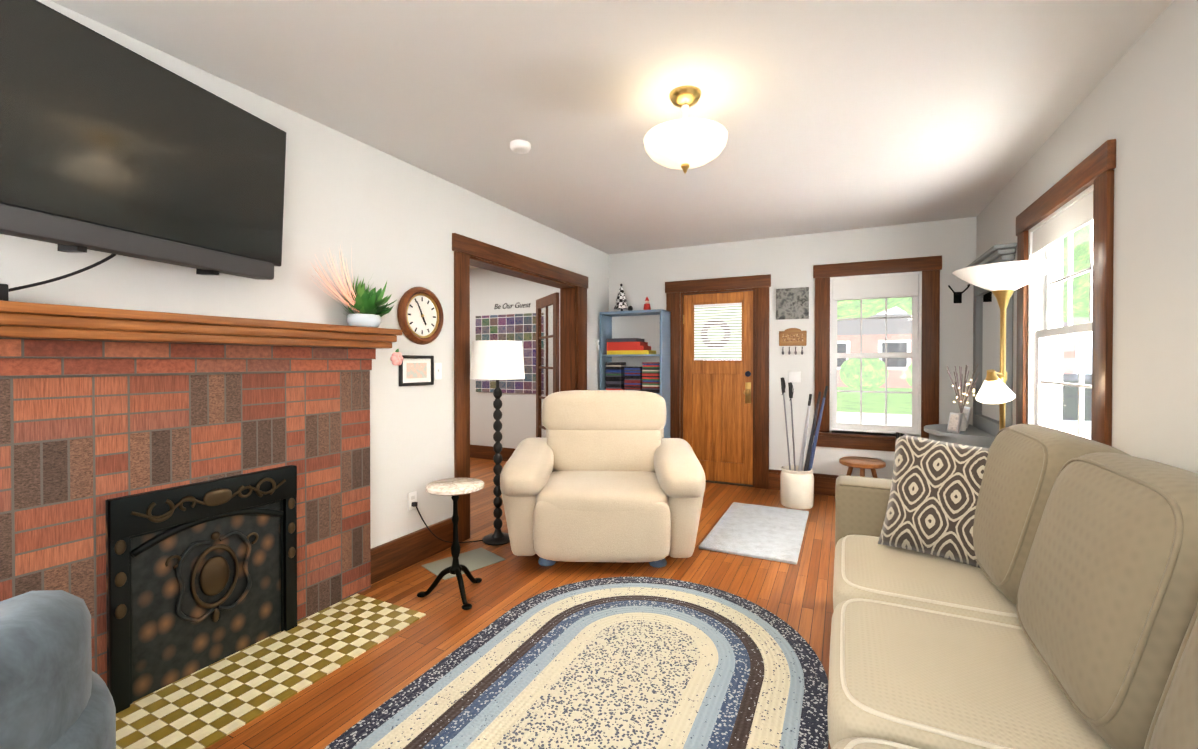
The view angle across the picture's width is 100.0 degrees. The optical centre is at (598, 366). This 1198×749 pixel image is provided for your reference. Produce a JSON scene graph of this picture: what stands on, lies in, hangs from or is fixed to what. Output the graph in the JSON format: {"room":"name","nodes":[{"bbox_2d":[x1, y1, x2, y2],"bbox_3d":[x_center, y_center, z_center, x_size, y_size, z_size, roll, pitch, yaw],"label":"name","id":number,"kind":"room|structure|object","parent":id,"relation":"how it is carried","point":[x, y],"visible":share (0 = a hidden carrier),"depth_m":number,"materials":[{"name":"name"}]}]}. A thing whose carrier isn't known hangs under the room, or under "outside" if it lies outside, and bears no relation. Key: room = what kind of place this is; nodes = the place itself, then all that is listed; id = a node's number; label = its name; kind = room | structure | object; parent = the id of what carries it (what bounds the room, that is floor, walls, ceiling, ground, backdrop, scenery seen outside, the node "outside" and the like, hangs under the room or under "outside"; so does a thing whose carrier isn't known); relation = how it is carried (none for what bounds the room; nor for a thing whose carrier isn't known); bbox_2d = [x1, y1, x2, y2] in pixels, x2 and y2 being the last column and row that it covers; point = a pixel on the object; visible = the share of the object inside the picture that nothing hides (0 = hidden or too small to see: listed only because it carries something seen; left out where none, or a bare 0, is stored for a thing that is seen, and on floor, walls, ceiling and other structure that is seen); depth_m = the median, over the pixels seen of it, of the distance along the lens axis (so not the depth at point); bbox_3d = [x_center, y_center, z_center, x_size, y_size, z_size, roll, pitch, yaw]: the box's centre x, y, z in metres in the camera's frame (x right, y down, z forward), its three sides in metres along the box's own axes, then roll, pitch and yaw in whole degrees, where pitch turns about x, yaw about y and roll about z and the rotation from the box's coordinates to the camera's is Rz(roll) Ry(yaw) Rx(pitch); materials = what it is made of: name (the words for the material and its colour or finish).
{"room":"living room","nodes":[
{"label":"living room","id":0,"kind":"room"},
{"bbox_2d":[0,0,608,548],"bbox_3d":[-1.561,-0.004,2.713,0.160,2.580,7.320,0,1,26],"label":"wall","id":1,"kind":"structure","parent":0,"point":[380,218],"depth_m":2.95,"materials":[{"name":"paint"}]},
{"bbox_2d":[0,370,370,684],"bbox_3d":[-1.899,0.664,1.782,0.055,1.262,2.520,0,1,26],"label":"brick fireplace surround","id":2,"kind":"structure","parent":1,"relation":"attached to","point":[76,451],"depth_m":2.01,"materials":[{"name":"red brick"}]},
{"bbox_2d":[0,338,375,376],"bbox_3d":[-1.881,-0.030,1.774,0.089,0.125,2.532,0,1,26],"label":"trim","id":3,"kind":"structure","parent":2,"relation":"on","point":[37,357],"depth_m":1.99,"materials":[{"name":"brick"}]},
{"bbox_2d":[0,300,401,347],"bbox_3d":[-1.811,-0.146,1.751,0.235,0.108,2.635,0,1,26],"label":"mantel shelf","id":4,"kind":"object","parent":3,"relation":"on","point":[28,320],"visible":0.96,"depth_m":1.90,"materials":[{"name":"brown wood"}]},
{"bbox_2d":[0,284,8,300],"bbox_3d":[-1.951,-0.225,1.479,0.160,0.055,0.245,0,1,26],"label":"box","id":5,"kind":"object","parent":4,"relation":"on","point":[4,294],"visible":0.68,"depth_m":1.55,"materials":[{"name":"black plastic"}]},
{"bbox_2d":[312,246,395,327],"bbox_3d":[-1.305,-0.446,2.699,0.255,0.474,0.497,0,1,26],"label":"mantel plant","id":6,"kind":"object","parent":4,"relation":"on","point":[366,304],"visible":0.98,"depth_m":2.72,"materials":[{"name":"green plant"}]},
{"bbox_2d":[390,349,403,365],"bbox_3d":[-1.163,-0.053,2.890,0.040,0.099,0.082,0,1,26],"label":"flowers","id":7,"kind":"object","parent":4,"relation":"hanging from","point":[396,358],"visible":1,"depth_m":2.87,"materials":[{"name":"pink"}]},
{"bbox_2d":[371,522,452,583],"bbox_3d":[-1.191,1.194,3.274,0.022,0.175,0.735,0,1,26],"label":"baseboard","id":8,"kind":"structure","parent":1,"relation":"attached to","point":[396,558],"depth_m":3.21,"materials":[{"name":"brown wood"}]},
{"bbox_2d":[371,517,451,554],"bbox_3d":[-1.188,1.091,3.272,0.030,0.030,0.735,0,1,26],"label":"cap","id":9,"kind":"object","parent":8,"relation":"on","point":[390,544],"visible":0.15,"depth_m":3.20,"materials":[{"name":"brown wood"}]},
{"bbox_2d":[399,355,433,386],"bbox_3d":[-1.187,0.028,3.276,0.018,0.196,0.286,0,1,26],"label":"picture","id":10,"kind":"object","parent":1,"relation":"attached to","point":[416,370],"visible":0.88,"depth_m":3.27,"materials":[{"name":"black"}]},
{"bbox_2d":[407,363,426,378],"bbox_3d":[-1.188,0.028,3.276,0.001,0.100,0.170,0,1,26],"label":"art","id":11,"kind":"object","parent":10,"relation":"attached to","point":[414,370],"depth_m":3.28,"materials":[{"name":"pink"}]},
{"bbox_2d":[397,287,443,344],"bbox_3d":[-1.159,-0.331,3.298,0.048,0.380,0.380,0,1,26],"label":"case","id":12,"kind":"object","parent":1,"relation":"attached to","point":[406,297],"depth_m":3.24,"materials":[{"name":"brown wood"}]},
{"bbox_2d":[407,295,436,335],"bbox_3d":[-1.163,-0.331,3.300,0.002,0.268,0.268,0,1,26],"label":"clock face","id":13,"kind":"object","parent":12,"relation":"attached to","point":[416,319],"visible":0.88,"depth_m":3.29,"materials":[{"name":"white paper"}]},
{"bbox_2d":[434,363,441,379],"bbox_3d":[-1.103,0.035,3.452,0.016,0.114,0.070,0,1,26],"label":"light switch","id":14,"kind":"object","parent":1,"relation":"attached to","point":[437,371],"visible":1,"depth_m":3.45,"materials":[{"name":"white paint"}]},
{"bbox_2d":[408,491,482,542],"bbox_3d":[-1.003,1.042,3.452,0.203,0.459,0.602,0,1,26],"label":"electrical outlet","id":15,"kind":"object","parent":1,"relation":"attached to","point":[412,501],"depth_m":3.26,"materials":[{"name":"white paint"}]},
{"bbox_2d":[454,251,469,541],"bbox_3d":[-0.997,0.228,3.661,0.024,2.100,0.145,0,1,26],"label":"trim","id":16,"kind":"structure","parent":1,"relation":"attached to","point":[461,364],"depth_m":3.64,"materials":[{"name":"brown wood"}]},
{"bbox_2d":[452,233,587,288],"bbox_3d":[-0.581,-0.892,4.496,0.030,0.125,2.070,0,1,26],"label":"trim","id":17,"kind":"structure","parent":1,"relation":"attached to","point":[477,249],"depth_m":4.19,"materials":[{"name":"brown wood"}]},
{"bbox_2d":[536,292,558,437],"bbox_3d":[-0.583,0.235,5.627,0.040,2.030,0.720,0,1,-24],"label":"french door","id":18,"kind":"structure","parent":1,"relation":"in","point":[548,300],"depth_m":5.61,"materials":[{"name":"brown wood"}]},
{"bbox_2d":[560,286,575,391],"bbox_3d":[-0.323,0.213,5.271,0.182,2.100,0.020,0,1,26],"label":"trim","id":19,"kind":"structure","parent":1,"relation":"attached to","point":[567,339],"depth_m":5.26,"materials":[{"name":"brown wood"}]},
{"bbox_2d":[576,286,586,389],"bbox_3d":[-0.183,0.213,5.327,0.024,2.100,0.205,0,1,26],"label":"trim","id":20,"kind":"structure","parent":1,"relation":"attached to","point":[581,338],"depth_m":5.29,"materials":[{"name":"brown wood"}]},
{"bbox_2d":[596,363,598,372],"bbox_3d":[-0.012,0.020,5.696,0.006,0.120,0.080,0,1,26],"label":"switch plate","id":21,"kind":"object","parent":1,"relation":"attached to","point":[597,367],"visible":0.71,"depth_m":5.68,"materials":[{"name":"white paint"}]},
{"bbox_2d":[206,457,834,748],"bbox_3d":[-1.598,1.345,2.832,7.740,0.120,7.480,0,1,26],"label":"floor","id":22,"kind":"structure","parent":0,"point":[324,712],"depth_m":2.83,"materials":[{"name":"brown wood"}]},
{"bbox_2d":[0,590,115,748],"bbox_3d":[-1.596,0.893,0.798,1.240,0.820,0.932,0,1,-19],"label":"armchair","id":23,"kind":"object","parent":22,"relation":"on","point":[55,693],"visible":1,"depth_m":0.98,"materials":[{"name":"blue fabric"}]},
{"bbox_2d":[116,594,425,748],"bbox_3d":[-1.492,1.289,1.966,0.520,0.007,1.658,0,1,26],"label":"hearth","id":24,"kind":"object","parent":22,"relation":"on","point":[208,706],"depth_m":2.07,"materials":[{"name":"tile"}]},
{"bbox_2d":[105,465,296,712],"bbox_3d":[-1.652,0.891,2.166,0.062,0.800,0.700,0,1,26],"label":"fireplace screen","id":25,"kind":"object","parent":24,"relation":"on","point":[201,575],"visible":1,"depth_m":2.10,"materials":[{"name":"black metal"}]},
{"bbox_2d":[417,477,483,609],"bbox_3d":[-0.792,0.971,2.839,0.376,0.628,0.371,0,1,26],"label":"side table","id":26,"kind":"object","parent":22,"relation":"on","point":[454,488],"visible":0.96,"depth_m":2.79,"materials":[{"name":"metal"}]},
{"bbox_2d":[421,548,505,579],"bbox_3d":[-0.878,1.278,3.269,0.440,0.006,0.300,-1,1,-45],"label":"floor vent","id":27,"kind":"object","parent":22,"relation":"in","point":[475,559],"visible":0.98,"depth_m":3.28,"materials":[{"name":"grey"}]},
{"bbox_2d":[470,340,524,544],"bbox_3d":[-0.743,0.547,3.687,0.396,1.460,0.396,0,1,26],"label":"floor lamp","id":28,"kind":"object","parent":22,"relation":"on","point":[497,360],"visible":1,"depth_m":3.57,"materials":[{"name":"black"}]},
{"bbox_2d":[324,577,828,748],"bbox_3d":[-0.001,1.287,1.851,1.529,0.012,2.470,0,1,26],"label":"oval rug","id":29,"kind":"object","parent":22,"relation":"on","point":[632,663],"visible":0.9,"depth_m":2.03,"materials":[{"name":"multicoloured fabric"}]},
{"bbox_2d":[500,390,705,567],"bbox_3d":[0.032,0.731,3.605,1.330,1.095,1.097,0,1,2],"label":"recliner","id":30,"kind":"object","parent":22,"relation":"on","point":[604,476],"visible":1,"depth_m":3.17,"materials":[{"name":"beige leather"}]},
{"bbox_2d":[599,309,670,437],"bbox_3d":[0.402,0.325,5.641,0.740,1.870,0.300,0,1,26],"label":"bookcase","id":31,"kind":"object","parent":22,"relation":"on","point":[635,350],"visible":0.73,"depth_m":5.61,"materials":[{"name":"blue wood"}]},
{"bbox_2d":[614,284,632,310],"bbox_3d":[0.278,-0.773,5.680,0.225,0.325,0.170,0,1,26],"label":"figurine","id":32,"kind":"object","parent":31,"relation":"on","point":[621,303],"visible":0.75,"depth_m":5.65,"materials":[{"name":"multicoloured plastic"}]},
{"bbox_2d":[643,297,650,309],"bbox_3d":[0.532,-0.692,5.557,0.080,0.165,0.078,0,1,26],"label":"figurine","id":33,"kind":"object","parent":31,"relation":"on","point":[647,306],"visible":0.81,"depth_m":5.54,"materials":[{"name":"red ceramic"}]},
{"bbox_2d":[699,502,808,564],"bbox_3d":[1.254,1.264,3.925,0.645,0.021,1.230,0,1,26],"label":"doormat","id":34,"kind":"object","parent":22,"relation":"on","point":[763,532],"visible":1,"depth_m":3.77,"materials":[{"name":"white fabric"}]},
{"bbox_2d":[780,377,827,508],"bbox_3d":[1.859,0.688,4.577,0.407,1.163,0.331,0,1,26],"label":"crock","id":35,"kind":"object","parent":22,"relation":"on","point":[796,486],"visible":1,"depth_m":4.54,"materials":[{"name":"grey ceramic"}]},
{"bbox_2d":[839,456,885,477],"bbox_3d":[2.351,1.058,4.489,0.379,0.434,0.401,0,1,26],"label":"stool","id":36,"kind":"object","parent":22,"relation":"on","point":[864,463],"visible":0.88,"depth_m":4.43,"materials":[{"name":"brown wood"}]},
{"bbox_2d":[924,424,994,447],"bbox_3d":[2.818,0.887,4.009,0.380,0.775,0.800,0,1,26],"label":"console table","id":37,"kind":"object","parent":22,"relation":"on","point":[971,435],"visible":0.29,"depth_m":3.76,"materials":[{"name":"grey wood"}]},
{"bbox_2d":[947,412,962,433],"bbox_3d":[2.683,0.427,3.790,0.018,0.150,0.110,12,0,-4],"label":"photo frame","id":38,"kind":"object","parent":37,"relation":"on","point":[954,423],"visible":0.98,"depth_m":3.78,"materials":[{"name":"silver metal"}]},
{"bbox_2d":[948,414,958,430],"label":"photo","id":39,"kind":"object","parent":38,"relation":"attached to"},
{"bbox_2d":[947,364,979,430],"bbox_3d":[2.818,0.241,3.898,0.211,0.520,0.235,0,1,26],"label":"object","id":40,"kind":"object","parent":37,"relation":"on","point":[963,427],"visible":0.92,"depth_m":3.88,"materials":[{"name":"white"}]},
{"bbox_2d":[962,406,971,427],"bbox_3d":[2.977,0.415,4.088,0.018,0.170,0.130,12,3,11],"label":"photo frame","id":41,"kind":"object","parent":37,"relation":"on","point":[967,411],"visible":0.48,"depth_m":4.04,"materials":[{"name":"silver metal"}]},
{"bbox_2d":[962,408,968,419],"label":"photo","id":42,"kind":"object","parent":41,"relation":"attached to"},
{"bbox_2d":[952,260,1059,430],"bbox_3d":[2.231,0.373,2.778,0.464,1.826,0.464,0,1,26],"label":"torchiere","id":43,"kind":"object","parent":22,"relation":"on","point":[1002,282],"visible":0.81,"depth_m":2.68,"materials":[{"name":"white glass"}]},
{"bbox_2d":[976,379,1014,403],"bbox_3d":[2.119,0.118,2.697,0.170,0.105,0.170,-13,15,26],"label":"shade","id":44,"kind":"object","parent":43,"relation":"hanging from","point":[993,391],"depth_m":2.66,"materials":[{"name":"white glass"}]},
{"bbox_2d":[952,260,1059,291],"bbox_3d":[2.231,-0.477,2.771,0.464,0.126,0.464,0,1,26],"label":"shade","id":45,"kind":"object","parent":43,"relation":"on","point":[1009,276],"depth_m":2.66,"materials":[{"name":"white glass"}]},
{"bbox_2d":[827,424,1197,748],"bbox_3d":[1.173,0.770,1.312,1.040,1.057,2.670,0,1,26],"label":"sofa","id":46,"kind":"object","parent":22,"relation":"on","point":[1025,586],"visible":1,"depth_m":1.31,"materials":[{"name":"beige fabric"}]},
{"bbox_2d":[878,432,988,567],"bbox_3d":[1.536,0.576,2.156,0.530,0.530,0.150,6,-20,40],"label":"pillow","id":47,"kind":"object","parent":46,"relation":"on","point":[936,486],"depth_m":2.15,"materials":[{"name":"fabric"}]},
{"bbox_2d":[50,0,1173,268],"bbox_3d":[-1.598,-1.355,2.808,7.740,0.120,7.480,0,1,26],"label":"ceiling","id":48,"kind":"structure","parent":0,"point":[840,114],"depth_m":2.33,"materials":[{"name":"paint"}]},
{"bbox_2d":[510,140,530,153],"bbox_3d":[-0.459,-1.276,2.931,0.120,0.040,0.120,0,1,26],"label":"smoke detector","id":49,"kind":"object","parent":48,"relation":"attached to","point":[520,146],"visible":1,"depth_m":2.90,"materials":[{"name":"white paint"}]},
{"bbox_2d":[644,86,727,173],"bbox_3d":[0.409,-1.102,2.386,0.394,0.378,0.394,0,1,26],"label":"ceiling light","id":50,"kind":"object","parent":48,"relation":"hanging from","point":[685,143],"visible":1,"depth_m":2.29,"materials":[{"name":"white glass"}]},
{"bbox_2d":[470,217,976,478],"bbox_3d":[0.008,-0.034,6.108,7.740,2.580,0.160,0,1,26],"label":"wall","id":51,"kind":"structure","parent":0,"point":[784,262],"depth_m":5.10,"materials":[{"name":"paint"}]},
{"bbox_2d":[470,444,514,460],"bbox_3d":[-1.699,1.162,6.851,3.710,0.175,0.022,0,1,26],"label":"baseboard","id":52,"kind":"structure","parent":51,"relation":"attached to","point":[482,452],"depth_m":6.74,"materials":[{"name":"brown wood"}]},
{"bbox_2d":[476,313,543,393],"bbox_3d":[-1.189,-0.163,6.596,1.080,1.030,0.012,0,1,26],"label":"collage","id":53,"kind":"object","parent":51,"relation":"attached to","point":[516,327],"visible":0.43,"depth_m":6.53},
{"bbox_2d":[494,302,529,308],"bbox_3d":[-1.136,-0.792,6.567,0.581,0.070,0.004,0,1,26],"label":"sign","id":54,"kind":"object","parent":51,"relation":"attached to","point":[511,306],"visible":1,"depth_m":6.57,"materials":[{"name":"grey"}]},
{"bbox_2d":[665,274,770,488],"bbox_3d":[1.295,0.163,5.487,1.130,2.208,0.230,0,1,26],"label":"door frame","id":55,"kind":"structure","parent":51,"relation":"attached to","point":[758,285],"depth_m":5.24,"materials":[{"name":"brown wood"}]},
{"bbox_2d":[683,291,752,484],"bbox_3d":[1.272,0.229,5.423,0.761,2.042,0.124,0,1,26],"label":"front door","id":56,"kind":"structure","parent":51,"relation":"in","point":[732,418],"depth_m":5.43,"materials":[{"name":"brown wood"}]},
{"bbox_2d":[694,358,741,359],"bbox_3d":[1.284,-0.075,5.444,0.515,0.020,0.020,0,1,26],"label":"window blind","id":57,"kind":"object","parent":56,"relation":"attached to","point":[717,358],"visible":0.86,"depth_m":5.43,"materials":[{"name":"white paint"}]},
{"bbox_2d":[694,305,741,357],"bbox_3d":[1.284,-0.376,5.442,0.511,0.592,0.006,0,1,26],"label":"door blinds","id":58,"kind":"object","parent":56,"relation":"attached to","point":[717,331],"visible":1,"depth_m":5.43,"materials":[{"name":"white plastic"}]},
{"bbox_2d":[692,301,743,361],"bbox_3d":[1.286,-0.369,5.446,0.551,0.647,0.034,0,1,26],"label":"window frame","id":59,"kind":"structure","parent":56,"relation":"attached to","point":[693,304],"depth_m":5.45,"materials":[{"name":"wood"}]},
{"bbox_2d":[745,371,750,376],"bbox_3d":[1.565,0.081,5.281,0.060,0.060,0.032,0,1,26],"label":"deadbolt lock","id":60,"kind":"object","parent":56,"relation":"attached to","point":[747,373],"depth_m":5.27,"materials":[{"name":"brown metal"}]},
{"bbox_2d":[745,382,750,402],"bbox_3d":[1.571,0.281,5.294,0.060,0.220,0.006,0,1,26],"label":"plate","id":61,"kind":"object","parent":56,"relation":"attached to","point":[747,397],"visible":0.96,"depth_m":5.29,"materials":[{"name":"gold metal"}]},
{"bbox_2d":[776,287,808,319],"bbox_3d":[1.943,-0.630,5.052,0.310,0.310,0.030,0,1,26],"label":"picture","id":62,"kind":"object","parent":51,"relation":"attached to","point":[792,303],"visible":0.98,"depth_m":5.04},
{"bbox_2d":[779,328,806,354],"bbox_3d":[1.946,-0.250,5.050,0.260,0.270,0.038,0,1,26],"label":"key holder","id":63,"kind":"object","parent":51,"relation":"attached to","point":[793,337],"visible":0.96,"depth_m":5.05,"materials":[{"name":"brown wood"}]},
{"bbox_2d":[789,371,800,382],"bbox_3d":[1.969,0.108,5.054,0.116,0.114,0.016,0,1,26],"label":"light switch","id":64,"kind":"object","parent":51,"relation":"attached to","point":[794,376],"visible":1,"depth_m":5.05,"materials":[{"name":"white paint"}]},
{"bbox_2d":[769,472,835,495],"bbox_3d":[2.513,1.180,4.794,1.711,0.175,0.022,0,1,26],"label":"baseboard","id":65,"kind":"structure","parent":51,"relation":"attached to","point":[824,486],"depth_m":4.95,"materials":[{"name":"brown wood"}]},
{"bbox_2d":[768,469,839,478],"bbox_3d":[2.512,1.078,4.790,1.711,0.030,0.030,0,1,26],"label":"cap","id":66,"kind":"object","parent":65,"relation":"on","point":[814,474],"visible":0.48,"depth_m":4.94,"materials":[{"name":"brown wood"}]},
{"bbox_2d":[814,277,829,431],"bbox_3d":[2.194,-0.111,4.937,0.135,1.515,0.024,0,1,26],"label":"trim","id":67,"kind":"structure","parent":51,"relation":"attached to","point":[822,333],"depth_m":4.92,"materials":[{"name":"brown wood"}]},
{"bbox_2d":[814,435,895,451],"bbox_3d":[2.596,0.736,4.749,1.030,0.115,0.024,0,1,26],"label":"trim","id":68,"kind":"structure","parent":51,"relation":"attached to","point":[859,443],"depth_m":4.80,"materials":[{"name":"brown wood"}]},
{"bbox_2d":[814,432,928,439],"bbox_3d":[2.594,0.663,4.743,1.090,0.030,0.095,0,1,26],"label":"trim","id":69,"kind":"structure","parent":51,"relation":"attached to","point":[889,437],"depth_m":4.76,"materials":[{"name":"brown wood"}]},
{"bbox_2d":[829,271,921,435],"bbox_3d":[2.636,-0.110,4.824,0.760,1.515,0.160,0,1,26],"label":"window","id":70,"kind":"structure","parent":51,"relation":"in","point":[893,285],"depth_m":4.77,"materials":[{"name":"clear glass"}]},
{"bbox_2d":[833,295,917,300],"bbox_3d":[2.608,-0.647,4.761,0.710,0.017,0.018,0,1,26],"label":"bar","id":71,"kind":"object","parent":70,"relation":"attached to","point":[875,297],"visible":0.97,"depth_m":4.75,"materials":[{"name":"white"}]},
{"bbox_2d":[833,274,917,298],"bbox_3d":[2.608,-0.747,4.761,0.710,0.200,0.008,0,1,26],"label":"shade","id":72,"kind":"object","parent":70,"relation":"attached to","point":[895,285],"depth_m":4.75,"materials":[{"name":"white fabric"}]},
{"bbox_2d":[813,255,941,277],"bbox_3d":[2.595,-0.929,4.731,1.060,0.125,0.030,0,1,26],"label":"trim","id":73,"kind":"structure","parent":51,"relation":"attached to","point":[915,264],"depth_m":4.70,"materials":[{"name":"brown wood"}]},
{"bbox_2d":[921,270,939,437],"bbox_3d":[2.998,-0.108,4.545,0.135,1.515,0.024,0,1,26],"label":"trim","id":74,"kind":"structure","parent":51,"relation":"attached to","point":[930,342],"depth_m":4.53,"materials":[{"name":"brown wood"}]},
{"bbox_2d":[948,284,969,302],"bbox_3d":[3.167,-0.635,4.426,0.162,0.161,0.081,0,1,26],"label":"hook","id":75,"kind":"object","parent":51,"relation":"attached to","point":[957,297],"visible":1,"depth_m":4.45,"materials":[{"name":"grey metal"}]},
{"bbox_2d":[976,0,1197,472],"bbox_3d":[1.772,0.011,1.085,0.160,2.580,7.320,0,1,26],"label":"wall","id":76,"kind":"structure","parent":0,"point":[1139,103],"depth_m":1.91,"materials":[{"name":"paint"}]},
{"bbox_2d":[967,243,1016,436],"bbox_3d":[2.972,-0.152,3.869,0.125,1.355,1.080,0,1,26],"label":"hall tree","id":77,"kind":"object","parent":76,"relation":"attached to","point":[986,332],"visible":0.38,"depth_m":3.83,"materials":[{"name":"grey mirror"}]},
{"bbox_2d":[979,292,999,420],"bbox_3d":[3.007,-0.089,3.853,0.005,0.970,0.720,0,1,26],"label":"mirror","id":78,"kind":"object","parent":77,"relation":"attached to","point":[989,310],"depth_m":3.91,"materials":[{"name":"silver glass"}]},
{"bbox_2d":[1016,231,1028,424],"bbox_3d":[2.715,-0.206,3.223,0.024,1.295,0.135,0,1,26],"label":"trim","id":79,"kind":"structure","parent":76,"relation":"attached to","point":[1022,341],"depth_m":3.18,"materials":[{"name":"brown wood"}]},
{"bbox_2d":[1027,184,1093,438],"bbox_3d":[2.553,-0.201,2.682,0.160,1.295,0.980,0,1,26],"label":"window","id":80,"kind":"structure","parent":76,"relation":"in","point":[1079,212],"depth_m":3.03,"materials":[{"name":"clear glass"}]},
{"bbox_2d":[1031,217,1092,254],"bbox_3d":[2.496,-0.699,2.706,0.018,0.017,0.930,0,1,26],"label":"bar","id":81,"kind":"object","parent":80,"relation":"attached to","point":[1086,222],"visible":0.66,"depth_m":2.67,"materials":[{"name":"white plastic"}]},
{"bbox_2d":[1032,191,1092,251],"bbox_3d":[2.496,-0.764,2.705,0.008,0.130,0.930,0,1,26],"label":"shade","id":82,"kind":"object","parent":80,"relation":"attached to","point":[1080,211],"depth_m":2.67,"materials":[{"name":"white fabric"}]},
{"bbox_2d":[1016,139,1115,235],"bbox_3d":[2.468,-0.911,2.717,0.030,0.125,1.280,0,1,26],"label":"trim","id":83,"kind":"structure","parent":76,"relation":"attached to","point":[1084,174],"depth_m":2.50,"materials":[{"name":"brown wood"}]},
{"bbox_2d":[1091,170,1113,445],"bbox_3d":[2.226,-0.197,2.221,0.024,1.295,0.135,0,1,26],"label":"trim","id":84,"kind":"structure","parent":76,"relation":"attached to","point":[1102,304],"depth_m":2.19,"materials":[{"name":"brown wood"}]},
{"label":"outside","id":85,"kind":"structure","parent":0,"visible":0},
{"bbox_2d":[837,387,911,414],"bbox_3d":[14.286,1.473,29.453,60.000,0.050,54.260,0,1,26],"label":"lawn","id":86,"kind":"structure","parent":85,"point":[872,397],"depth_m":21.59,"materials":[{"name":"green plant"}]},
{"bbox_2d":[840,358,887,388],"bbox_3d":[17.090,0.421,32.448,2.800,2.240,2.800,0,1,26],"label":"tree","id":87,"kind":"object","parent":86,"relation":"on","point":[865,371],"depth_m":31.45,"materials":[{"name":"green plant"}]},
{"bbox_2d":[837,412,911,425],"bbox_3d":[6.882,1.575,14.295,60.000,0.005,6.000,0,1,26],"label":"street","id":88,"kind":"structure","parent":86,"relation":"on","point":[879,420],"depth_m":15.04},
{"bbox_2d":[905,364,911,386],"bbox_3d":[20.280,0.536,30.779,2.600,2.080,2.600,0,1,26],"label":"tree","id":89,"kind":"object","parent":86,"relation":"on","point":[908,373],"depth_m":30.80,"materials":[{"name":"green plant"}]},
{"bbox_2d":[837,334,1075,387],"bbox_3d":[20.989,-0.364,36.324,18.000,3.500,8.000,0,1,26],"label":"house","id":90,"kind":"structure","parent":86,"relation":"on","point":[899,374],"depth_m":32.73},
{"bbox_2d":[837,341,849,368],"bbox_3d":[16.067,-0.745,34.218,1.800,1.900,0.100,0,1,26],"label":"window frame","id":91,"kind":"object","parent":90,"relation":"attached to","point":[847,345],"depth_m":33.85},
{"bbox_2d":[837,343,845,366],"bbox_3d":[16.034,-0.744,34.150,1.400,1.600,0.050,0,1,26],"label":"window","id":92,"kind":"structure","parent":91,"relation":"attached to","point":[840,350],"depth_m":33.97,"materials":[{"name":"grey glass"}]},
{"bbox_2d":[878,340,910,369],"bbox_3d":[19.212,-0.731,32.681,1.800,1.900,0.100,0,1,26],"label":"window frame","id":93,"kind":"object","parent":90,"relation":"attached to","point":[893,341],"depth_m":32.55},
{"bbox_2d":[882,342,906,366],"bbox_3d":[19.179,-0.731,32.614,1.400,1.600,0.050,0,1,26],"label":"window","id":94,"kind":"structure","parent":93,"relation":"attached to","point":[891,363],"depth_m":32.56,"materials":[{"name":"grey glass"}]},
{"bbox_2d":[837,313,1075,334],"bbox_3d":[20.989,-2.764,36.303,19.200,1.300,8.800,0,1,26],"label":"house roof","id":95,"kind":"structure","parent":90,"relation":"on","point":[880,324],"depth_m":32.76,"materials":[{"name":"grey"}]},
{"label":"mount","id":96,"kind":"object","parent":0,"visible":0},
{"bbox_2d":[0,0,285,279],"bbox_3d":[-1.656,-0.752,1.875,0.155,0.748,1.152,3,1,13],"label":"tv","id":97,"kind":"object","parent":96,"relation":"attached to","point":[107,145],"visible":1,"depth_m":1.78,"materials":[{"name":"black plastic"}]},
{"bbox_2d":[8,254,115,291],"bbox_3d":[-1.811,-0.314,1.686,0.120,0.168,0.254,0,1,26],"label":"cable","id":98,"kind":"object","parent":97,"relation":"hanging from","point":[66,275],"visible":0.98,"depth_m":1.71,"materials":[{"name":"black plastic"}]},
{"bbox_3d":[10.383,-2.091,22.569,0.440,7.200,0.440,0,1,26],"label":"trunk","id":99,"kind":"object","parent":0,"visible":0},
{"bbox_2d":[837,297,911,320],"bbox_3d":[10.383,-5.691,22.537,9.200,7.360,9.200,0,1,26],"label":"tree","id":100,"kind":"object","parent":99,"relation":"on","point":[847,308],"depth_m":20.47,"materials":[{"name":"green plant"}]},
{"bbox_3d":[16.652,-1.984,21.734,0.440,7.000,0.440,0,1,26],"label":"trunk","id":101,"kind":"object","parent":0,"visible":0},
{"bbox_2d":[897,223,1089,314],"bbox_3d":[16.652,-5.484,21.702,9.200,7.360,9.200,0,1,26],"label":"tree","id":102,"kind":"object","parent":101,"relation":"on","point":[1082,255],"depth_m":17.66,"materials":[{"name":"green plant"}]},
{"bbox_3d":[22.472,-2.078,21.116,0.440,7.200,0.440,0,1,26],"label":"trunk","id":103,"kind":"object","parent":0,"visible":0},
{"bbox_2d":[1062,296,1088,323],"bbox_3d":[22.472,-5.678,21.084,10.000,8.000,10.000,0,1,26],"label":"tree","id":104,"kind":"object","parent":103,"relation":"on","point":[1076,319],"depth_m":20.78,"materials":[{"name":"green plant"}]},
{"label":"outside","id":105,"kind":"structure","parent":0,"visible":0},
{"bbox_2d":[878,307,1091,373],"bbox_3d":[30.692,-26.751,62.790,160.000,65.000,0.500,0,1,26],"label":"sky","id":106,"kind":"structure","parent":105,"point":[1087,352],"depth_m":52.76,"materials":[{"name":"white"}]},
{"bbox_2d":[1062,420,1090,438],"bbox_3d":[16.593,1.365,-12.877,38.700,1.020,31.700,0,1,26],"label":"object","id":107,"kind":"structure","parent":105,"point":[1073,424],"depth_m":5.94,"materials":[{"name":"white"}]},
{"bbox_2d":[1062,374,1091,420],"bbox_3d":[6.993,0.496,7.220,1.640,0.760,2.400,0,1,26],"label":"cabin","id":108,"kind":"object","parent":107,"relation":"on","point":[1087,398],"depth_m":6.40,"materials":[{"name":"grey"}]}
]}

